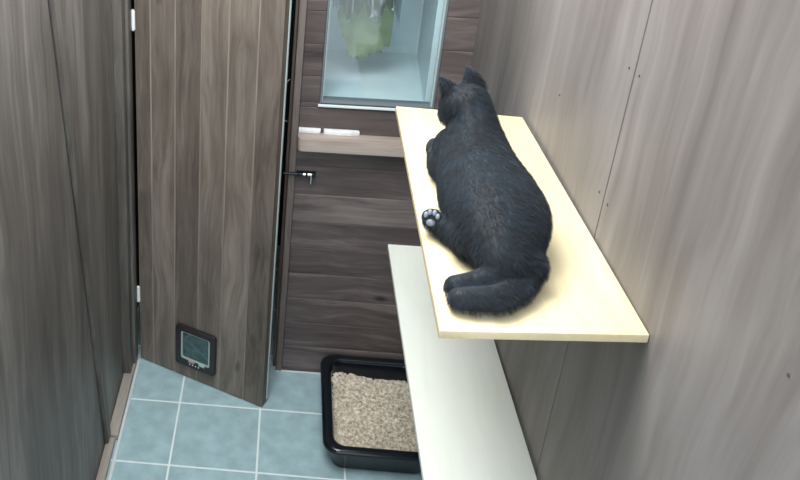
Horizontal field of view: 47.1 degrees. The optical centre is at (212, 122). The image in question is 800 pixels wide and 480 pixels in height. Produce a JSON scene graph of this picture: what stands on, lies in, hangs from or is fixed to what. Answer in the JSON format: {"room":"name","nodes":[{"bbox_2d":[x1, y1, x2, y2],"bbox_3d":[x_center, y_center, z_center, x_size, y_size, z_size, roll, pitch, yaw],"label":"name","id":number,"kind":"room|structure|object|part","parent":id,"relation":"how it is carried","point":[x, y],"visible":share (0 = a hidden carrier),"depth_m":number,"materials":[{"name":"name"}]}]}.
{"room":"cattery pen","nodes":[
{"label":"cattery pen","id":0,"kind":"room"},
{"bbox_2d":[0,0,122,479],"bbox_3d":[-0.508,0.453,1.819,0.040,2.850,3.330,3,26,4],"label":"wall","id":1,"kind":"structure","parent":0,"point":[51,424],"depth_m":2.44,"materials":[{"name":"brown wood"}]},
{"bbox_2d":[49,0,110,443],"bbox_3d":[-0.405,0.087,2.563,0.014,2.830,0.656,3,26,4],"label":"trim","id":2,"kind":"structure","parent":1,"relation":"attached to","point":[55,11],"depth_m":2.65,"materials":[{"name":"brown wood"}]},
{"bbox_2d":[96,356,137,479],"bbox_3d":[-0.497,1.732,2.415,0.040,0.030,3.283,3,26,4],"label":"baseboard","id":3,"kind":"structure","parent":1,"relation":"attached to","point":[120,406],"depth_m":3.52,"materials":[{"name":"brown wood"}]},
{"bbox_2d":[112,0,132,372],"bbox_3d":[-0.342,-0.215,3.183,0.053,2.819,0.060,3,26,4],"label":"trim","id":4,"kind":"structure","parent":1,"relation":"attached to","point":[118,6],"depth_m":3.35,"materials":[{"name":"brown wood"}]},
{"bbox_2d":[108,359,139,479],"bbox_3d":[-0.471,1.743,2.419,0.012,0.007,3.266,3,26,4],"label":"trim","id":5,"kind":"structure","parent":1,"relation":"attached to","point":[138,360],"depth_m":3.54,"materials":[{"name":"white"}]},
{"bbox_2d":[131,0,295,308],"bbox_3d":[0.026,-0.205,3.849,0.730,2.300,0.960,3,26,4],"label":"wall","id":6,"kind":"structure","parent":0,"point":[132,1],"depth_m":4.18,"materials":[{"name":"black"}]},
{"bbox_2d":[124,0,137,362],"bbox_3d":[-0.331,-0.245,3.244,0.063,2.819,0.069,3,26,4],"label":"trim","id":7,"kind":"structure","parent":6,"relation":"attached to","point":[128,25],"depth_m":3.43,"materials":[{"name":"brown wood"}]},
{"bbox_2d":[131,0,291,406],"bbox_3d":[-0.032,0.174,3.334,0.612,2.050,0.059,15,29,26],"label":"door","id":8,"kind":"structure","parent":6,"relation":"in","point":[211,75],"depth_m":3.33,"materials":[{"name":"brown wood"}]},
{"bbox_3d":[-0.070,0.948,3.696,0.192,0.204,0.014,15,29,26],"label":"cat flap frame","id":9,"kind":"part","parent":8,"relation":"part of","materials":[{"name":"black plastic"}]},
{"bbox_2d":[273,0,298,365],"bbox_3d":[0.293,0.120,3.436,0.012,2.077,0.038,3,26,4],"label":"trim","id":10,"kind":"structure","parent":6,"relation":"attached to","point":[297,1],"depth_m":3.46,"materials":[{"name":"brown wood"}]},
{"bbox_2d":[106,245,421,479],"bbox_3d":[0.163,1.578,2.857,1.333,0.050,4.350,3,26,4],"label":"floor","id":11,"kind":"structure","parent":0,"point":[178,426],"depth_m":3.51,"materials":[{"name":"teal tile"}]},
{"bbox_2d":[320,355,420,473],"bbox_3d":[0.649,1.164,3.529,0.434,0.129,0.548,3,26,4],"label":"tray","id":12,"kind":"object","parent":11,"relation":"on","point":[368,423],"visible":0.95,"depth_m":3.54,"materials":[{"name":"black plastic"}]},
{"bbox_2d":[282,0,480,371],"bbox_3d":[0.302,-0.219,3.252,1.284,2.846,0.045,3,26,4],"label":"wall","id":13,"kind":"structure","parent":0,"point":[340,300],"depth_m":3.50,"materials":[{"name":"brown wood"}]},
{"bbox_2d":[275,0,306,370],"bbox_3d":[0.311,0.128,3.421,0.026,2.077,0.068,3,26,4],"label":"trim","id":14,"kind":"structure","parent":13,"relation":"attached to","point":[302,3],"depth_m":3.42,"materials":[{"name":"brown wood"}]},
{"bbox_2d":[276,370,320,374],"bbox_3d":[0.586,1.094,3.821,0.623,0.006,0.008,3,26,4],"label":"trim","id":15,"kind":"structure","parent":13,"relation":"attached to","point":[276,370],"depth_m":3.83,"materials":[{"name":"white"}]},
{"bbox_2d":[284,170,315,183],"bbox_3d":[0.337,0.208,3.410,0.124,0.046,0.030,3,26,4],"label":"bolt","id":16,"kind":"object","parent":13,"relation":"attached to","point":[306,173],"visible":1,"depth_m":3.40,"materials":[{"name":"black metal"}]},
{"bbox_3d":[0.335,0.197,3.405,0.120,0.011,0.011,3,26,4],"label":"rod","id":17,"kind":"part","parent":16,"relation":"part of","materials":[{"name":"black metal"}]},
{"bbox_3d":[0.363,0.195,3.416,0.074,0.026,0.004,3,26,4],"label":"plate","id":18,"kind":"part","parent":16,"relation":"part of","materials":[{"name":"black metal"}]},
{"bbox_3d":[0.366,0.213,3.405,0.036,0.042,0.021,3,26,4],"label":"handle","id":19,"kind":"part","parent":16,"relation":"part of","materials":[{"name":"silver metal"}]},
{"bbox_2d":[297,127,403,156],"bbox_3d":[0.558,0.074,3.304,0.478,0.072,0.065,3,26,4],"label":"wooden ledge","id":20,"kind":"object","parent":13,"relation":"attached to","point":[308,142],"depth_m":3.29,"materials":[{"name":"brown wood"}]},
{"bbox_3d":[0.366,0.028,3.328,0.083,0.018,0.016,3,26,4],"label":"white strip","id":21,"kind":"part","parent":20,"relation":"part of","materials":[{"name":"white plastic"}]},
{"bbox_3d":[0.485,0.037,3.316,0.134,0.018,0.024,3,26,4],"label":"white strip","id":22,"kind":"part","parent":20,"relation":"part of","materials":[{"name":"white plastic"}]},
{"bbox_2d":[318,0,448,110],"bbox_3d":[0.614,-0.397,3.131,0.425,0.748,0.062,3,26,4],"label":"window","id":23,"kind":"structure","parent":13,"relation":"in","point":[323,99],"depth_m":3.26,"materials":[{"name":"grey"}]},
{"bbox_2d":[323,0,443,101],"bbox_3d":[0.654,-0.647,3.363,0.540,1.058,0.580,3,26,4],"label":"wall","id":24,"kind":"structure","parent":0,"point":[394,73],"depth_m":3.59,"materials":[{"name":"white paint"}]},
{"bbox_2d":[338,0,395,59],"bbox_3d":[0.592,-0.533,3.353,0.232,0.618,0.064,3,26,4],"label":"hanging cloth","id":25,"kind":"object","parent":24,"relation":"hanging from","point":[365,25],"visible":1,"depth_m":3.41,"materials":[{"name":"green fabric"}]},
{"bbox_2d":[415,0,423,54],"bbox_3d":[0.883,-0.711,3.590,0.011,0.928,0.011,14,28,24],"label":"trim","id":26,"kind":"structure","parent":24,"relation":"attached to","point":[422,1],"depth_m":3.73,"materials":[{"name":"white ceramic"}]},
{"bbox_2d":[471,0,799,479],"bbox_3d":[0.817,0.525,1.731,0.046,2.850,3.350,3,26,4],"label":"wall","id":27,"kind":"structure","parent":0,"point":[671,128],"depth_m":1.55,"materials":[{"name":"grey"}]},
{"bbox_2d":[388,244,536,479],"bbox_3d":[0.695,0.706,2.536,0.281,0.018,1.238,3,26,4],"label":"wall shelf","id":28,"kind":"object","parent":27,"relation":"attached to","point":[467,426],"visible":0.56,"depth_m":2.42,"materials":[{"name":"white laminate"}]},
{"bbox_2d":[395,106,648,342],"bbox_3d":[0.647,0.183,2.040,0.380,0.018,0.992,3,26,4],"label":"wall shelf","id":29,"kind":"object","parent":27,"relation":"attached to","point":[582,299],"visible":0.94,"depth_m":1.77,"materials":[{"name":"beige wood"}]},
{"bbox_2d":[421,65,553,317],"bbox_3d":[0.568,0.091,1.891,0.248,0.272,0.687,1,26,-1],"label":"cat","id":30,"kind":"object","parent":29,"relation":"on","point":[493,214],"visible":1,"depth_m":1.78}
]}

